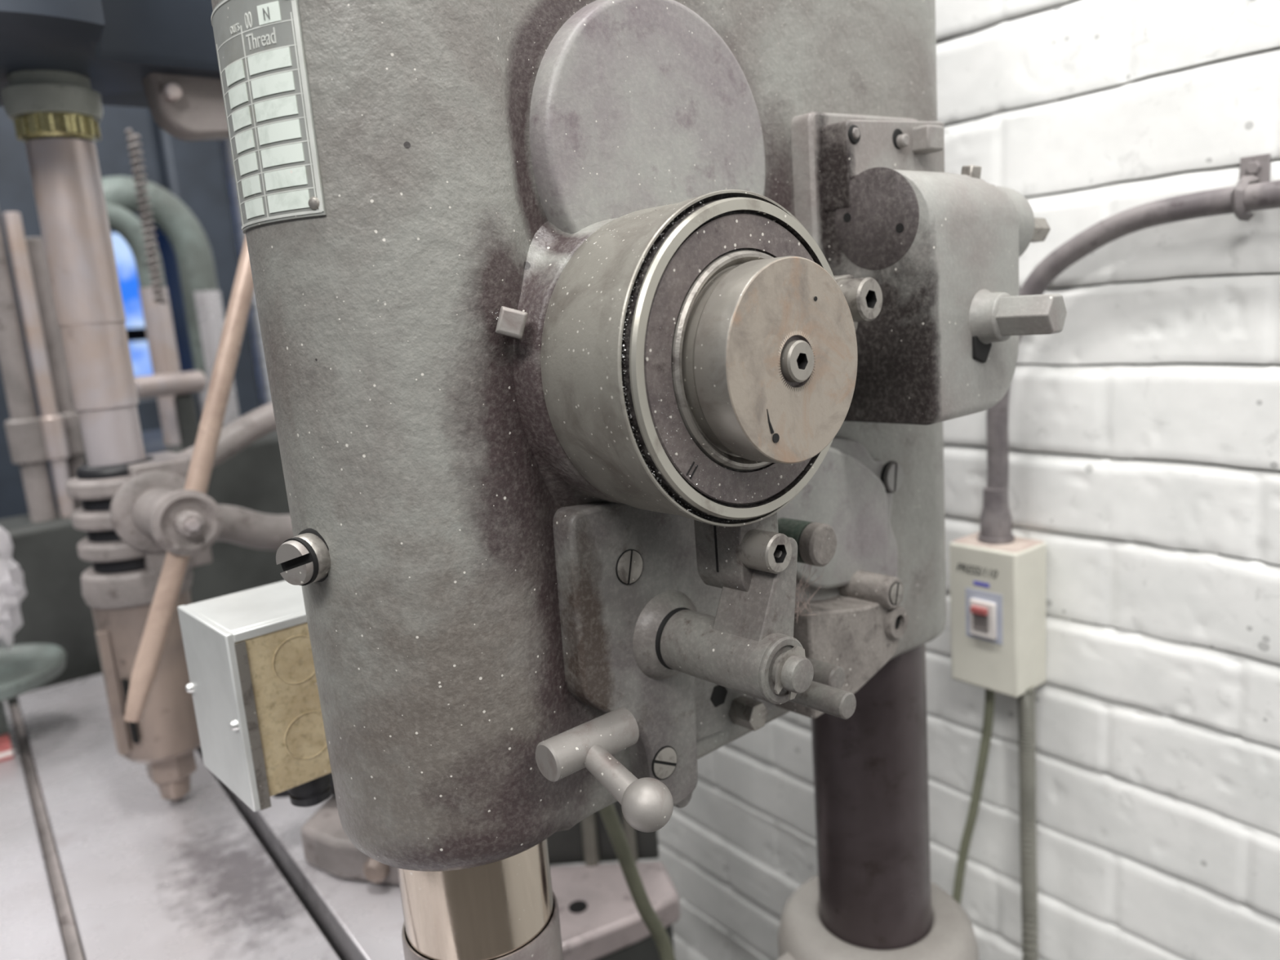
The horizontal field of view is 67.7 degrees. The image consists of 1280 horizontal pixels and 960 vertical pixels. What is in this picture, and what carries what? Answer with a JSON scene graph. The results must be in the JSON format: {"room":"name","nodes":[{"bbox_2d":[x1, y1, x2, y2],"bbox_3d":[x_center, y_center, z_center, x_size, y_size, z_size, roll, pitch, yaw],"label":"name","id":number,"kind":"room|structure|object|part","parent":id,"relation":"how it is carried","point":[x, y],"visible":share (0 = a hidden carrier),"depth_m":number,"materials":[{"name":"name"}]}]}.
{"room":"machine workshop","nodes":[
{"label":"machine workshop","id":0,"kind":"room"},
{"bbox_2d":[222,0,1279,959],"bbox_3d":[0.408,0.006,0.720,0.008,2.582,6.200,-12,13,-36],"label":"wall","id":1,"kind":"structure","parent":0,"point":[1144,431],"depth_m":0.76,"materials":[{"name":"white brick"}]},
{"bbox_2d":[949,531,1046,697],"bbox_3d":[0.308,0.116,0.830,0.057,0.127,0.064,-12,13,-36],"label":"switch box","id":2,"kind":"object","parent":1,"relation":"attached to","point":[998,592],"visible":0.98,"depth_m":0.81,"materials":[{"name":"white plastic"}]},
{"bbox_2d":[952,688,995,905],"bbox_3d":[0.329,0.701,0.976,0.011,1.082,0.084,-13,14,-40],"label":"power cable","id":3,"kind":"object","parent":2,"relation":"attached to","point":[989,698],"visible":0.8,"depth_m":0.88,"materials":[{"name":"rubber"}]},
{"bbox_3d":[0.294,0.116,0.816,0.001,0.044,0.035,-12,13,-36],"label":"label plate","id":4,"kind":"part","parent":2,"relation":"part of","materials":[{"name":"white plastic"}]},
{"bbox_2d":[1017,685,1039,959],"bbox_3d":[0.372,0.708,0.915,0.014,1.083,0.021,-12,13,-36],"label":"conduit","id":5,"kind":"object","parent":2,"relation":"hanging from","point":[1026,701],"visible":0.99,"depth_m":0.83,"materials":[{"name":"grey metal"}]},
{"bbox_2d":[977,153,1279,544],"bbox_3d":[0.675,-0.031,0.320,0.036,0.290,1.254,-12,13,-37],"label":"conduit","id":6,"kind":"object","parent":1,"relation":"attached to","point":[1254,190],"visible":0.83,"depth_m":0.71,"materials":[{"name":"grey metal"}]},
{"bbox_3d":[-3.170,0.039,1.885,4.270,2.620,0.100,-13,14,-40],"label":"wall","id":7,"kind":"structure","parent":0,"visible":0},
{"bbox_2d":[111,233,153,376],"bbox_3d":[-1.738,-0.569,2.975,0.420,0.800,0.070,-13,14,-40],"label":"window","id":8,"kind":"structure","parent":7,"relation":"in","point":[125,261],"depth_m":3.06,"materials":[{"name":"blue glass"}]},
{"bbox_3d":[-0.979,1.638,-0.178,4.300,0.100,6.350,-13,14,-40],"label":"floor","id":9,"kind":"structure","parent":0,"visible":0},
{"bbox_2d":[0,211,102,730],"bbox_3d":[-0.821,0.429,1.389,0.185,1.640,0.125,-13,14,-40],"label":"tube rack","id":10,"kind":"object","parent":9,"relation":"on","point":[54,610],"visible":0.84,"depth_m":1.29,"materials":[{"name":"grey metal"}]},
{"bbox_2d":[0,105,262,519],"bbox_3d":[-1.518,-0.059,2.140,1.290,2.430,0.200,-13,14,-40],"label":"machine","id":11,"kind":"object","parent":9,"relation":"on","point":[195,172],"visible":0.02,"depth_m":2.29,"materials":[{"name":"grey metal"}]},
{"bbox_2d":[0,0,293,800],"bbox_3d":[-0.325,0.204,1.017,0.672,2.120,0.300,-13,14,-40],"label":"press","id":12,"kind":"object","parent":9,"relation":"on","point":[148,520],"visible":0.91,"depth_m":0.81,"materials":[{"name":"paint"}]},
{"bbox_2d":[90,588,200,763],"bbox_3d":[-0.457,0.180,0.895,0.085,0.152,0.082,-13,14,-40],"label":"spindle","id":13,"kind":"object","parent":12,"relation":"on","point":[166,731],"depth_m":0.86,"materials":[{"name":"grey metal"}]},
{"bbox_3d":[-0.364,-0.023,0.791,0.182,0.417,0.018,-13,14,-40],"label":"lever rod","id":14,"kind":"part","parent":12,"relation":"part of","materials":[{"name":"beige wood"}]},
{"bbox_3d":[-0.342,-0.026,0.986,0.329,0.201,0.055,-13,14,-40],"label":"support arm","id":15,"kind":"part","parent":12,"relation":"part of"},
{"bbox_2d":[84,128,289,603],"bbox_3d":[-0.669,0.332,1.660,0.406,1.708,0.509,-13,14,-40],"label":"machine","id":16,"kind":"object","parent":9,"relation":"on","point":[252,479],"visible":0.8,"depth_m":1.48,"materials":[{"name":"metal"}]},
{"bbox_3d":[-0.774,-0.147,1.449,0.147,0.280,0.039,-13,14,-40],"label":"arch leg","id":17,"kind":"part","parent":16,"relation":"part of","materials":[{"name":"grey metal"}]},
{"bbox_3d":[-0.828,0.037,1.718,0.249,0.730,0.062,-13,14,-40],"label":"arch leg","id":18,"kind":"part","parent":16,"relation":"part of","materials":[{"name":"metal"}]},
{"bbox_2d":[0,673,404,959],"bbox_3d":[-0.410,0.828,0.899,0.405,1.013,1.130,-12,13,-35],"label":"table","id":19,"kind":"object","parent":9,"relation":"on","point":[95,864],"visible":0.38,"depth_m":0.81,"materials":[{"name":"metal"}]},
{"bbox_2d":[0,733,13,761],"bbox_3d":[-0.717,0.298,1.045,0.050,0.018,0.036,-12,13,-35],"label":"packet","id":20,"kind":"object","parent":19,"relation":"on","point":[6,748],"visible":1,"depth_m":1.04,"materials":[{"name":"red plastic"}]},
{"bbox_2d":[0,643,66,743],"bbox_3d":[-0.735,0.257,1.073,0.172,0.092,0.172,-13,14,-40],"label":"round tray","id":21,"kind":"object","parent":19,"relation":"on","point":[24,668],"visible":0.97,"depth_m":1.08,"materials":[{"name":"metal"}]},
{"bbox_2d":[0,526,26,649],"bbox_3d":[-0.738,0.115,1.052,0.102,0.190,0.098,-13,14,-40],"label":"plastic film","id":22,"kind":"object","parent":21,"relation":"on","point":[12,588],"visible":1,"depth_m":1.06,"materials":[{"name":"white plastic"}]},
{"bbox_2d":[273,773,399,884],"bbox_3d":[-0.237,0.276,0.804,0.177,0.076,0.087,2,12,32],"label":"clamp casting","id":23,"kind":"object","parent":19,"relation":"on","point":[326,846],"visible":0.36,"depth_m":0.77,"materials":[{"name":"grey metal"}]},
{"bbox_2d":[546,800,679,959],"bbox_3d":[-0.037,0.721,0.998,0.201,1.130,0.186,-13,14,-40],"label":"bench","id":24,"kind":"object","parent":9,"relation":"on","point":[599,917],"visible":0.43,"depth_m":0.91,"materials":[{"name":"white metal"}]},
{"bbox_2d":[177,0,1066,959],"bbox_3d":[0.081,0.319,0.667,0.587,2.020,0.370,-13,14,-40],"label":"press","id":25,"kind":"object","parent":9,"relation":"on","point":[618,353],"visible":1,"depth_m":0.42,"materials":[{"name":"paint"}]},
{"bbox_3d":[-0.012,0.128,0.411,0.013,0.024,0.041,-13,14,-40],"label":"handle rod","id":26,"kind":"part","parent":25,"relation":"part of","materials":[{"name":"metal"}]},
{"bbox_2d":[599,803,675,959],"bbox_3d":[0.001,0.750,0.849,0.131,1.082,0.041,-7,11,-15],"label":"hose","id":27,"kind":"object","parent":25,"relation":"attached to","point":[610,817],"visible":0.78,"depth_m":0.77,"materials":[{"name":"rubber"}]},
{"bbox_3d":[0.013,0.083,0.483,0.123,0.162,0.020,-13,14,-40],"label":"plate","id":28,"kind":"part","parent":25,"relation":"part of","materials":[{"name":"paint"}]},
{"bbox_3d":[0.050,0.059,0.429,0.033,0.068,0.029,-13,14,-40],"label":"lever arm","id":29,"kind":"part","parent":25,"relation":"part of","materials":[{"name":"paint"}]},
{"bbox_3d":[0.054,-0.048,0.389,0.082,0.082,0.026,-13,14,-40],"label":"clutch knob","id":30,"kind":"part","parent":25,"relation":"part of","materials":[{"name":"metal"}]},
{"bbox_2d":[758,635,803,704],"bbox_3d":[0.062,0.082,0.414,0.030,0.030,0.003,-13,14,-40],"label":"washer","id":31,"kind":"object","parent":25,"relation":"in","point":[780,657],"depth_m":0.41,"materials":[{"name":"paint"}]},
{"bbox_3d":[0.108,0.046,0.569,0.143,0.149,0.012,-13,14,-40],"label":"plate","id":32,"kind":"part","parent":25,"relation":"part of","materials":[{"name":"paint"}]},
{"bbox_3d":[0.114,0.093,0.556,0.086,0.061,0.032,-13,14,-40],"label":"arm","id":33,"kind":"part","parent":25,"relation":"part of"}
]}

